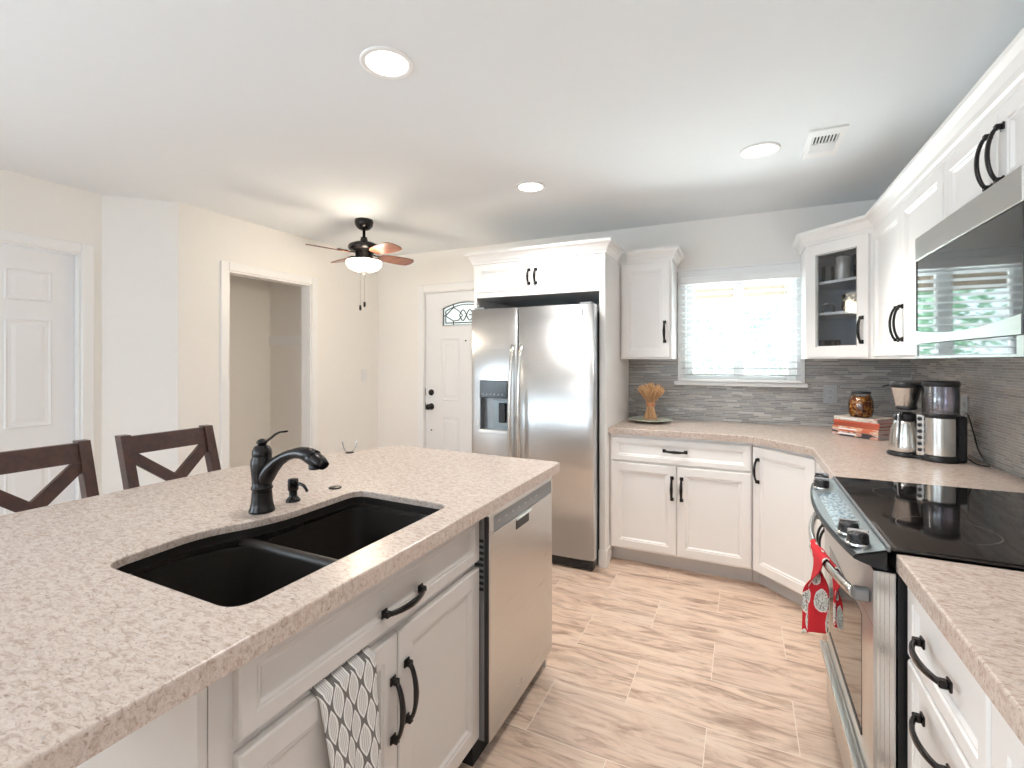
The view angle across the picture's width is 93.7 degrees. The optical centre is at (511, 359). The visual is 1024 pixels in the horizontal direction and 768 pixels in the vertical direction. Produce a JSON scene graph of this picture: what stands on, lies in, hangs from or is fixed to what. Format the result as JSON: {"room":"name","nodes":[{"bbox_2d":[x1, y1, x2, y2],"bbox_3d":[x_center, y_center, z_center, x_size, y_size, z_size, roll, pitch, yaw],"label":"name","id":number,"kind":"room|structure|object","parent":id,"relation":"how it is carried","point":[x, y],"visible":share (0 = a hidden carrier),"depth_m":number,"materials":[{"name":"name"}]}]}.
{"room":"kitchen","nodes":[
{"label":"kitchen","id":0,"kind":"room"},
{"bbox_2d":[0,169,101,494],"bbox_3d":[-3.637,0.162,0.997,0.120,2.410,4.650,0,0,26],"label":"wall","id":1,"kind":"structure","parent":0,"point":[28,204],"depth_m":2.88,"materials":[{"name":"paint"}]},
{"bbox_2d":[0,245,73,515],"bbox_3d":[-2.858,0.360,2.617,0.042,1.994,0.741,0,0,26],"label":"door","id":2,"kind":"structure","parent":1,"relation":"in","point":[37,287],"depth_m":2.78,"materials":[{"name":"white paint"}]},
{"bbox_2d":[0,229,93,499],"bbox_3d":[-2.852,0.327,2.612,0.136,2.080,0.896,0,0,26],"label":"trim","id":3,"kind":"structure","parent":1,"relation":"attached to","point":[83,254],"depth_m":2.94,"materials":[{"name":"white paint"}]},
{"bbox_2d":[102,195,177,493],"bbox_3d":[-2.437,0.162,3.140,0.454,2.410,0.098,0,0,-20],"label":"wall","id":4,"kind":"structure","parent":0,"point":[140,236],"depth_m":3.10,"materials":[{"name":"paint"}]},
{"bbox_2d":[230,275,301,467],"bbox_3d":[-2.283,0.162,3.935,0.598,2.410,1.160,0,0,26],"label":"wall","id":5,"kind":"structure","parent":0,"point":[266,380],"depth_m":4.39,"materials":[{"name":"paint"}]},
{"bbox_2d":[269,336,301,345],"bbox_3d":[-2.043,-0.175,4.411,0.536,0.085,0.015,0,0,26],"label":"trim","id":6,"kind":"structure","parent":5,"relation":"attached to","point":[278,340],"depth_m":4.43,"materials":[{"name":"white paint"}]},
{"bbox_2d":[178,202,377,476],"bbox_3d":[-1.834,0.162,4.064,0.100,2.410,1.932,0,0,26],"label":"wall","id":7,"kind":"structure","parent":0,"point":[347,335],"depth_m":3.90,"materials":[{"name":"paint"}]},
{"bbox_2d":[220,260,317,469],"bbox_3d":[-1.936,0.329,3.833,0.116,2.076,0.863,0,0,26],"label":"trim","id":8,"kind":"structure","parent":7,"relation":"attached to","point":[309,285],"depth_m":3.98,"materials":[{"name":"white paint"}]},
{"bbox_2d":[361,369,366,381],"bbox_3d":[-1.456,0.152,4.725,0.010,0.120,0.076,0,0,26],"label":"light switch","id":9,"kind":"object","parent":7,"relation":"attached to","point":[363,371],"visible":1,"depth_m":4.72,"materials":[{"name":"white plastic"}]},
{"bbox_2d":[0,0,1023,257],"bbox_3d":[-1.365,-1.103,1.119,5.670,0.120,7.136,0,0,26],"label":"ceiling","id":10,"kind":"structure","parent":0,"point":[268,113],"depth_m":1.96,"materials":[{"name":"paint"}]},
{"bbox_2d":[305,217,413,310],"bbox_3d":[-1.103,-0.705,3.580,0.653,0.677,0.653,0,0,-2],"label":"ceiling fan","id":11,"kind":"object","parent":10,"relation":"hanging from","point":[363,261],"visible":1,"depth_m":3.52,"materials":[{"name":"brown wood"}]},
{"bbox_2d":[360,46,413,78],"bbox_3d":[-0.439,-1.040,1.686,0.184,0.007,0.184,0,0,26],"label":"recessed light","id":12,"kind":"object","parent":10,"relation":"in","point":[386,62],"visible":1,"depth_m":1.68,"materials":[{"name":"white paint"}]},
{"bbox_2d":[515,181,545,192],"bbox_3d":[0.112,-1.040,2.891,0.184,0.007,0.184,0,0,26],"label":"recessed light","id":13,"kind":"object","parent":10,"relation":"in","point":[527,186],"visible":1,"depth_m":2.88,"materials":[{"name":"white paint"}]},
{"bbox_2d":[739,142,780,158],"bbox_3d":[1.232,-1.040,2.387,0.184,0.007,0.184,0,0,26],"label":"recessed light","id":14,"kind":"object","parent":10,"relation":"in","point":[763,149],"visible":1,"depth_m":2.38,"materials":[{"name":"white paint"}]},
{"bbox_2d":[801,124,848,159],"bbox_3d":[1.495,-1.040,2.305,0.150,0.011,0.330,0,0,26],"label":"ceiling vent","id":15,"kind":"object","parent":10,"relation":"in","point":[826,141],"visible":1,"depth_m":2.28,"materials":[{"name":"white metal"}]},
{"bbox_2d":[808,134,838,153],"bbox_3d":[1.494,-1.038,2.304,0.106,0.007,0.198,0,0,26],"label":"grille","id":16,"kind":"object","parent":15,"relation":"attached to","point":[825,143],"depth_m":2.30,"materials":[{"name":"white metal"}]},
{"bbox_2d":[378,199,877,447],"bbox_3d":[0.540,0.162,4.074,4.772,2.410,0.140,0,0,26],"label":"wall","id":17,"kind":"structure","parent":0,"point":[766,237],"depth_m":4.30,"materials":[{"name":"paint"}]},
{"bbox_2d":[418,281,473,447],"bbox_3d":[-0.412,0.322,4.521,1.055,2.090,0.156,0,0,26],"label":"trim","id":18,"kind":"structure","parent":17,"relation":"attached to","point":[423,290],"depth_m":4.66,"materials":[{"name":"white paint"}]},
{"bbox_2d":[425,290,473,452],"bbox_3d":[-0.446,0.356,4.473,0.926,2.001,0.113,0,0,26],"label":"door","id":19,"kind":"structure","parent":17,"relation":"in","point":[448,390],"depth_m":4.56,"materials":[{"name":"white paint"}]},
{"bbox_2d":[620,246,683,358],"bbox_3d":[1.037,-0.397,3.553,0.411,0.783,0.367,0,0,26],"label":"upper cabinet","id":20,"kind":"object","parent":17,"relation":"attached to","point":[648,279],"visible":1,"depth_m":3.44,"materials":[{"name":"white paint"}]},
{"bbox_2d":[674,261,807,387],"bbox_3d":[1.647,-0.244,3.506,0.865,0.867,0.165,0,0,26],"label":"window","id":21,"kind":"structure","parent":17,"relation":"in","point":[792,265],"depth_m":3.49,"materials":[{"name":"white paint"}]},
{"bbox_2d":[681,270,801,382],"bbox_3d":[1.617,-0.225,3.426,0.780,0.767,0.055,0,0,26],"label":"window blind","id":22,"kind":"object","parent":21,"relation":"attached to","point":[793,274],"visible":0.98,"depth_m":3.41,"materials":[{"name":"white paint"}]},
{"bbox_2d":[629,359,910,426],"bbox_3d":[1.729,0.223,3.421,1.782,0.461,0.008,0,0,26],"label":"mosaic tile","id":23,"kind":"structure","parent":17,"relation":"attached to","point":[794,406],"depth_m":3.36,"materials":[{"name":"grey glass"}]},
{"bbox_2d":[823,385,836,403],"bbox_3d":[2.132,0.232,3.217,0.076,0.120,0.010,0,0,26],"label":"wall outlet","id":24,"kind":"object","parent":23,"relation":"attached to","point":[829,392],"visible":1,"depth_m":3.21,"materials":[{"name":"grey plastic"}]},
{"bbox_2d":[458,557,843,767],"bbox_3d":[-1.365,1.417,1.119,5.670,0.100,7.136,0,0,26],"label":"floor","id":25,"kind":"structure","parent":0,"point":[648,665],"depth_m":2.04,"materials":[{"name":"beige tile"}]},
{"bbox_2d":[0,439,98,512],"bbox_3d":[-1.502,0.840,1.592,0.575,1.055,0.378,0,0,26],"label":"counter stool","id":26,"kind":"object","parent":25,"relation":"on","point":[78,454],"visible":0.06,"depth_m":1.75,"materials":[{"name":"brown wood"}]},
{"bbox_2d":[115,425,220,489],"bbox_3d":[-1.295,0.840,2.022,0.575,1.055,0.378,0,0,26],"label":"counter stool","id":27,"kind":"object","parent":25,"relation":"on","point":[129,447],"visible":0.09,"depth_m":2.08,"materials":[{"name":"brown wood"}]},
{"bbox_2d":[76,504,478,767],"bbox_3d":[-0.661,0.931,1.360,0.871,0.872,0.905,0,0,26],"label":"base cabinet","id":28,"kind":"object","parent":25,"relation":"on","point":[420,622],"visible":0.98,"depth_m":1.16,"materials":[{"name":"paint"}]},
{"bbox_2d":[0,445,559,767],"bbox_3d":[-0.841,0.473,1.343,1.225,0.040,2.394,0,0,26],"label":"countertop","id":29,"kind":"structure","parent":28,"relation":"on","point":[92,652],"depth_m":0.96,"materials":[{"name":"stone"}]},
{"bbox_2d":[116,497,438,606],"bbox_3d":[-0.562,0.591,1.296,0.545,0.234,0.790,0,0,26],"label":"sink","id":30,"kind":"object","parent":29,"relation":"in","point":[237,576],"visible":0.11,"depth_m":1.31,"materials":[{"name":"black stone"}]},
{"bbox_2d":[248,430,328,514],"bbox_3d":[-0.651,0.331,1.391,0.289,0.245,0.072,0,0,26],"label":"kitchen faucet","id":31,"kind":"object","parent":29,"relation":"on","point":[264,468],"visible":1,"depth_m":1.41,"materials":[{"name":"black metal"}]},
{"bbox_2d":[286,478,307,502],"bbox_3d":[-0.679,0.416,1.529,0.097,0.073,0.044,0,0,26],"label":"soap dispenser","id":32,"kind":"object","parent":29,"relation":"on","point":[293,484],"visible":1,"depth_m":1.53,"materials":[{"name":"black metal"}]},
{"bbox_2d":[328,485,341,489],"bbox_3d":[-0.625,0.451,1.697,0.044,0.005,0.044,0,0,26],"label":"cover","id":33,"kind":"object","parent":29,"relation":"on","point":[334,487],"visible":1,"depth_m":1.69,"materials":[{"name":"silver metal"}]},
{"bbox_2d":[342,441,356,453],"bbox_3d":[-0.791,0.425,2.338,0.072,0.054,0.072,0,0,26],"label":"glass bowl","id":34,"kind":"object","parent":29,"relation":"on","point":[346,452],"visible":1,"depth_m":2.34,"materials":[{"name":"clear glass"}]},
{"bbox_2d":[309,646,380,767],"bbox_3d":[-0.368,0.931,1.065,0.053,0.503,0.178,0,0,26],"label":"dish towel","id":35,"kind":"object","parent":28,"relation":"hanging from","point":[347,696],"visible":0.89,"depth_m":1.07,"materials":[{"name":"grey fabric"}]},
{"bbox_2d":[462,477,551,766],"bbox_3d":[-0.213,0.932,1.975,0.600,0.870,0.592,0,0,26],"label":"dishwasher","id":36,"kind":"object","parent":25,"relation":"on","point":[514,563],"visible":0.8,"depth_m":1.74,"materials":[{"name":"grey metal"}]},
{"bbox_2d":[475,518,483,740],"bbox_3d":[-0.223,0.883,1.982,0.576,0.768,0.588,0,0,26],"label":"tub","id":37,"kind":"object","parent":36,"relation":"in","point":[480,563],"depth_m":1.60,"materials":[{"name":"grey metal"}]},
{"bbox_2d":[472,302,598,569],"bbox_3d":[0.268,0.489,3.591,0.911,1.731,0.854,0,0,26],"label":"refrigerator","id":38,"kind":"object","parent":25,"relation":"on","point":[535,370],"visible":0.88,"depth_m":3.19,"materials":[{"name":"grey metal"}]},
{"bbox_2d":[541,657,546,666],"bbox_3d":[-0.555,0.931,1.647,0.846,0.872,1.516,0,0,26],"label":"panels","id":39,"kind":"object","parent":25,"relation":"on","point":[544,663],"visible":0.09,"depth_m":2.14,"materials":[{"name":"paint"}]},
{"bbox_2d":[465,237,628,567],"bbox_3d":[0.311,0.288,3.674,1.096,2.157,0.778,0,0,26],"label":"tall cabinet","id":40,"kind":"object","parent":25,"relation":"on","point":[593,277],"visible":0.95,"depth_m":3.31,"materials":[{"name":"white paint"}]},
{"bbox_2d":[610,433,751,581],"bbox_3d":[1.173,0.930,3.316,0.861,0.873,0.658,0,0,26],"label":"base cabinet","id":41,"kind":"object","parent":25,"relation":"on","point":[679,503],"visible":1,"depth_m":3.05,"materials":[{"name":"white paint"}]},
{"bbox_2d":[752,443,815,605],"bbox_3d":[1.912,0.930,2.818,0.902,0.873,0.904,0,0,26],"label":"base cabinet","id":42,"kind":"object","parent":25,"relation":"on","point":[782,480],"visible":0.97,"depth_m":2.69,"materials":[{"name":"white paint"}]},
{"bbox_2d":[608,417,1023,492],"bbox_3d":[1.367,0.473,2.674,1.772,0.040,1.649,0,0,26],"label":"countertop","id":43,"kind":"structure","parent":42,"relation":"on","point":[837,455],"depth_m":2.37,"materials":[{"name":"stone"}]},
{"bbox_2d":[629,416,672,422],"bbox_3d":[1.012,0.441,3.507,0.310,0.023,0.310,0,0,26],"label":"serving plate","id":44,"kind":"object","parent":43,"relation":"on","point":[637,418],"visible":0.87,"depth_m":3.46,"materials":[{"name":"ceramic"}]},
{"bbox_2d":[637,382,663,419],"bbox_3d":[1.012,0.305,3.505,0.194,0.272,0.192,0,0,26],"label":"bundle","id":45,"kind":"object","parent":44,"relation":"on","point":[650,392],"visible":0.94,"depth_m":3.47,"materials":[{"name":"plant"}]},
{"bbox_2d":[832,429,888,440],"bbox_3d":[2.101,0.438,2.843,0.218,0.030,0.270,0,0,-19],"label":"book","id":46,"kind":"object","parent":43,"relation":"on","point":[834,431],"visible":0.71,"depth_m":2.77,"materials":[{"name":"red paper"}]},
{"bbox_2d":[832,425,889,434],"bbox_3d":[2.098,0.409,2.840,0.213,0.026,0.265,0,0,-20],"label":"book","id":47,"kind":"object","parent":46,"relation":"on","point":[837,427],"visible":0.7,"depth_m":2.77,"materials":[{"name":"red paper"}]},
{"bbox_2d":[834,422,890,430],"bbox_3d":[2.108,0.387,2.835,0.217,0.018,0.262,0,0,-18],"label":"book","id":48,"kind":"object","parent":47,"relation":"on","point":[835,423],"visible":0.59,"depth_m":2.76,"materials":[{"name":"red paper"}]},
{"bbox_2d":[833,419,892,427],"bbox_3d":[2.097,0.368,2.832,0.207,0.019,0.262,0,0,-21],"label":"book","id":49,"kind":"object","parent":48,"relation":"on","point":[834,420],"visible":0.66,"depth_m":2.75,"materials":[{"name":"red paper"}]},
{"bbox_2d":[834,414,893,423],"bbox_3d":[2.092,0.347,2.835,0.203,0.022,0.245,0,0,-21],"label":"book","id":50,"kind":"object","parent":49,"relation":"on","point":[875,419],"visible":0.84,"depth_m":2.76,"materials":[{"name":"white paper"}]},
{"bbox_2d":[848,391,873,417],"bbox_3d":[2.050,0.260,2.821,0.124,0.152,0.124,0,0,26],"label":"jar","id":51,"kind":"object","parent":50,"relation":"on","point":[858,406],"visible":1,"depth_m":2.78,"materials":[{"name":"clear glass"}]},
{"bbox_2d":[881,380,990,466],"bbox_3d":[1.922,0.273,2.197,0.340,0.359,0.262,0,0,26],"label":"coffee maker","id":52,"kind":"object","parent":43,"relation":"on","point":[941,436],"visible":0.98,"depth_m":2.14,"materials":[{"name":"black plastic"}]},
{"bbox_2d":[881,381,921,409],"bbox_3d":[1.862,0.168,2.287,0.154,0.134,0.128,0,0,26],"label":"basket","id":53,"kind":"object","parent":52,"relation":"on","point":[906,394],"depth_m":2.24,"materials":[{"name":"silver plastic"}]},
{"bbox_2d":[888,411,916,453],"bbox_3d":[1.869,0.337,2.271,0.138,0.194,0.163,0,0,26],"label":"thermal carafe","id":54,"kind":"object","parent":52,"relation":"on","point":[902,437],"visible":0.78,"depth_m":2.24,"materials":[{"name":"silver metal"}]},
{"bbox_2d":[816,462,824,577],"bbox_3d":[1.672,0.930,2.029,0.651,0.873,0.733,0,0,26],"label":"base cabinet","id":55,"kind":"object","parent":25,"relation":"on","point":[820,529],"visible":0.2,"depth_m":2.32,"materials":[{"name":"white paint"}]},
{"bbox_2d":[808,472,1023,767],"bbox_3d":[1.295,0.895,1.364,0.762,0.943,0.770,0,0,26],"label":"electric range","id":56,"kind":"object","parent":25,"relation":"on","point":[867,523],"visible":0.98,"depth_m":1.26,"materials":[{"name":"silver metal"}]},
{"bbox_2d":[802,539,842,633],"bbox_3d":[0.911,0.699,1.403,0.058,0.276,0.225,0,0,6],"label":"dish towel","id":57,"kind":"object","parent":56,"relation":"hanging from","point":[815,600],"visible":0.92,"depth_m":1.43,"materials":[{"name":"red fabric"}]},
{"bbox_2d":[833,476,1023,569],"bbox_3d":[1.346,0.448,1.340,0.649,0.015,0.770,0,0,26],"label":"cooktop","id":58,"kind":"object","parent":56,"relation":"in","point":[980,527],"depth_m":1.33,"materials":[{"name":"black glass"}]},
{"bbox_2d":[908,588,991,767],"bbox_3d":[1.082,0.930,0.800,0.651,0.873,0.409,0,0,26],"label":"base cabinet","id":59,"kind":"object","parent":25,"relation":"on","point":[950,713],"visible":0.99,"depth_m":0.92,"materials":[{"name":"white paint"}]},
{"bbox_2d":[992,703,1023,767],"bbox_3d":[0.819,0.930,0.207,0.613,0.873,0.882,0,0,26],"label":"base cabinet","id":60,"kind":"object","parent":25,"relation":"on","point":[1007,749],"visible":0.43,"depth_m":0.69,"materials":[{"name":"white paint"}]},
{"bbox_2d":[896,554,1023,744],"bbox_3d":[0.861,0.473,0.309,0.637,0.040,1.502,0,0,26],"label":"countertop","id":61,"kind":"structure","parent":60,"relation":"on","point":[978,610],"depth_m":0.85,"materials":[{"name":"stone"}]},
{"bbox_3d":[1.088,0.162,-0.136,0.140,2.410,6.976,0,0,26],"label":"wall","id":62,"kind":"structure","parent":0,"visible":0},
{"bbox_2d":[800,231,874,358],"bbox_3d":[2.124,-0.356,2.893,0.612,0.703,0.616,0,0,26],"label":"upper cabinet","id":63,"kind":"object","parent":62,"relation":"attached to","point":[854,328],"visible":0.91,"depth_m":2.93,"materials":[{"name":"white paint"}]},
{"bbox_2d":[819,340,827,345],"bbox_3d":[1.925,-0.071,2.982,0.068,0.100,0.068,0,0,26],"label":"drinking glass","id":64,"kind":"object","parent":63,"relation":"in","point":[821,342],"visible":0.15,"depth_m":2.95,"materials":[{"name":"white"}]},
{"bbox_2d":[821,266,834,281],"bbox_3d":[1.966,-0.528,2.986,0.072,0.100,0.072,0,0,26],"label":"drinking glass","id":65,"kind":"object","parent":63,"relation":"on","point":[832,267],"visible":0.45,"depth_m":2.97,"materials":[{"name":"white"}]},
{"bbox_2d":[821,301,834,312],"bbox_3d":[1.952,-0.326,2.965,0.072,0.074,0.072,0,0,26],"label":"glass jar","id":66,"kind":"object","parent":63,"relation":"on","point":[827,303],"visible":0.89,"depth_m":2.97,"materials":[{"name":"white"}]},
{"bbox_2d":[828,340,840,345],"bbox_3d":[1.979,-0.071,2.948,0.068,0.100,0.068,0,0,26],"label":"drinking glass","id":67,"kind":"object","parent":63,"relation":"in","point":[830,342],"visible":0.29,"depth_m":2.92,"materials":[{"name":"white"}]},
{"bbox_2d":[819,310,855,319],"bbox_3d":[2.132,-0.280,2.897,0.577,0.016,0.577,0,0,26],"label":"shelf","id":68,"kind":"object","parent":63,"relation":"attached to","point":[848,314],"depth_m":2.94,"materials":[{"name":"white paint"}]},
{"bbox_2d":[819,276,855,290],"bbox_3d":[2.132,-0.470,2.897,0.577,0.016,0.577,0,0,26],"label":"shelf","id":69,"kind":"object","parent":63,"relation":"attached to","point":[845,284],"depth_m":2.98,"materials":[{"name":"white paint"}]},
{"bbox_2d":[835,254,851,279],"bbox_3d":[1.997,-0.559,2.896,0.084,0.162,0.084,0,0,26],"label":"canister","id":70,"kind":"object","parent":63,"relation":"on","point":[843,270],"visible":0.82,"depth_m":2.87,"materials":[{"name":"grey metal"}]},
{"bbox_2d":[841,293,855,310],"bbox_3d":[2.011,-0.336,2.827,0.120,0.095,0.120,0,0,26],"label":"patterned canister","id":71,"kind":"object","parent":63,"relation":"on","point":[848,301],"visible":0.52,"depth_m":2.80,"materials":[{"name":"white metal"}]},
{"bbox_2d":[852,254,855,276],"bbox_3d":[2.059,-0.548,2.812,0.110,0.140,0.109,0,0,26],"label":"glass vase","id":72,"kind":"object","parent":63,"relation":"on","point":[853,255],"visible":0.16,"depth_m":2.82,"materials":[{"name":"clear glass"}]},
{"bbox_2d":[792,27,1023,256],"bbox_3d":[1.351,-0.751,1.700,0.345,0.085,3.435,0,0,26],"label":"crown molding","id":73,"kind":"structure","parent":63,"relation":"attached to","point":[1004,77],"depth_m":1.65,"materials":[{"name":"white paint"}]},
{"bbox_2d":[873,163,1023,358],"bbox_3d":[1.874,-0.356,2.095,0.371,0.703,1.048,0,0,26],"label":"upper cabinet","id":74,"kind":"object","parent":62,"relation":"attached to","point":[894,263],"visible":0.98,"depth_m":2.12,"materials":[{"name":"white paint"}]},
{"bbox_2d":[911,359,1023,478],"bbox_3d":[1.656,0.223,1.217,0.008,0.461,4.028,0,0,26],"label":"mosaic tile","id":75,"kind":"structure","parent":62,"relation":"attached to","point":[994,388],"depth_m":2.07,"materials":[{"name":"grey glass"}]},
{"bbox_2d":[961,395,968,421],"bbox_3d":[2.166,0.232,2.299,0.010,0.120,0.076,0,0,26],"label":"wall outlet","id":76,"kind":"object","parent":75,"relation":"attached to","point":[964,399],"visible":0.94,"depth_m":2.28,"materials":[{"name":"grey plastic"}]},
{"bbox_2d":[944,84,1023,218],"bbox_3d":[1.479,-0.572,1.273,0.371,0.273,0.772,0,0,26],"label":"upper cabinet","id":77,"kind":"object","parent":62,"relation":"attached to","point":[995,149],"visible":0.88,"depth_m":1.36,"materials":[{"name":"white paint"}]},
{"bbox_2d":[915,164,1023,357],"bbox_3d":[1.469,-0.220,1.296,0.415,0.426,0.728,0,0,26],"label":"microwave","id":78,"kind":"object","parent":77,"relation":"attached to","point":[970,264],"visible":1,"depth_m":1.27,"materials":[{"name":"grey metal"}]},
{"label":"outside","id":79,"kind":"structure","parent":0,"visible":0},
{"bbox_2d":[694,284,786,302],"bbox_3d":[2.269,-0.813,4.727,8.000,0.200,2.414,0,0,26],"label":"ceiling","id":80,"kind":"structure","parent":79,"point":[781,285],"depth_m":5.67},
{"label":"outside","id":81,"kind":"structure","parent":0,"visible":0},
{"bbox_3d":[7.386,1.692,15.387,28.000,0.050,25.864,0,0,26],"label":"paving","id":82,"kind":"object","parent":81,"visible":0},
{"bbox_2d":[766,357,781,373],"bbox_3d":[4.143,0.763,7.211,0.799,1.809,0.816,0,0,26],"label":"shrub","id":83,"kind":"object","parent":82,"relation":"on","point":[775,370],"visible":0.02,"depth_m":7.26,"materials":[{"name":"green plant"}]},
{"bbox_2d":[782,298,786,373],"bbox_3d":[3.164,0.477,5.553,5.700,2.380,0.110,0,0,26],"label":"trim","id":84,"kind":"structure","parent":82,"relation":"on","point":[783,299],"depth_m":5.51,"materials":[{"name":"white paint"}]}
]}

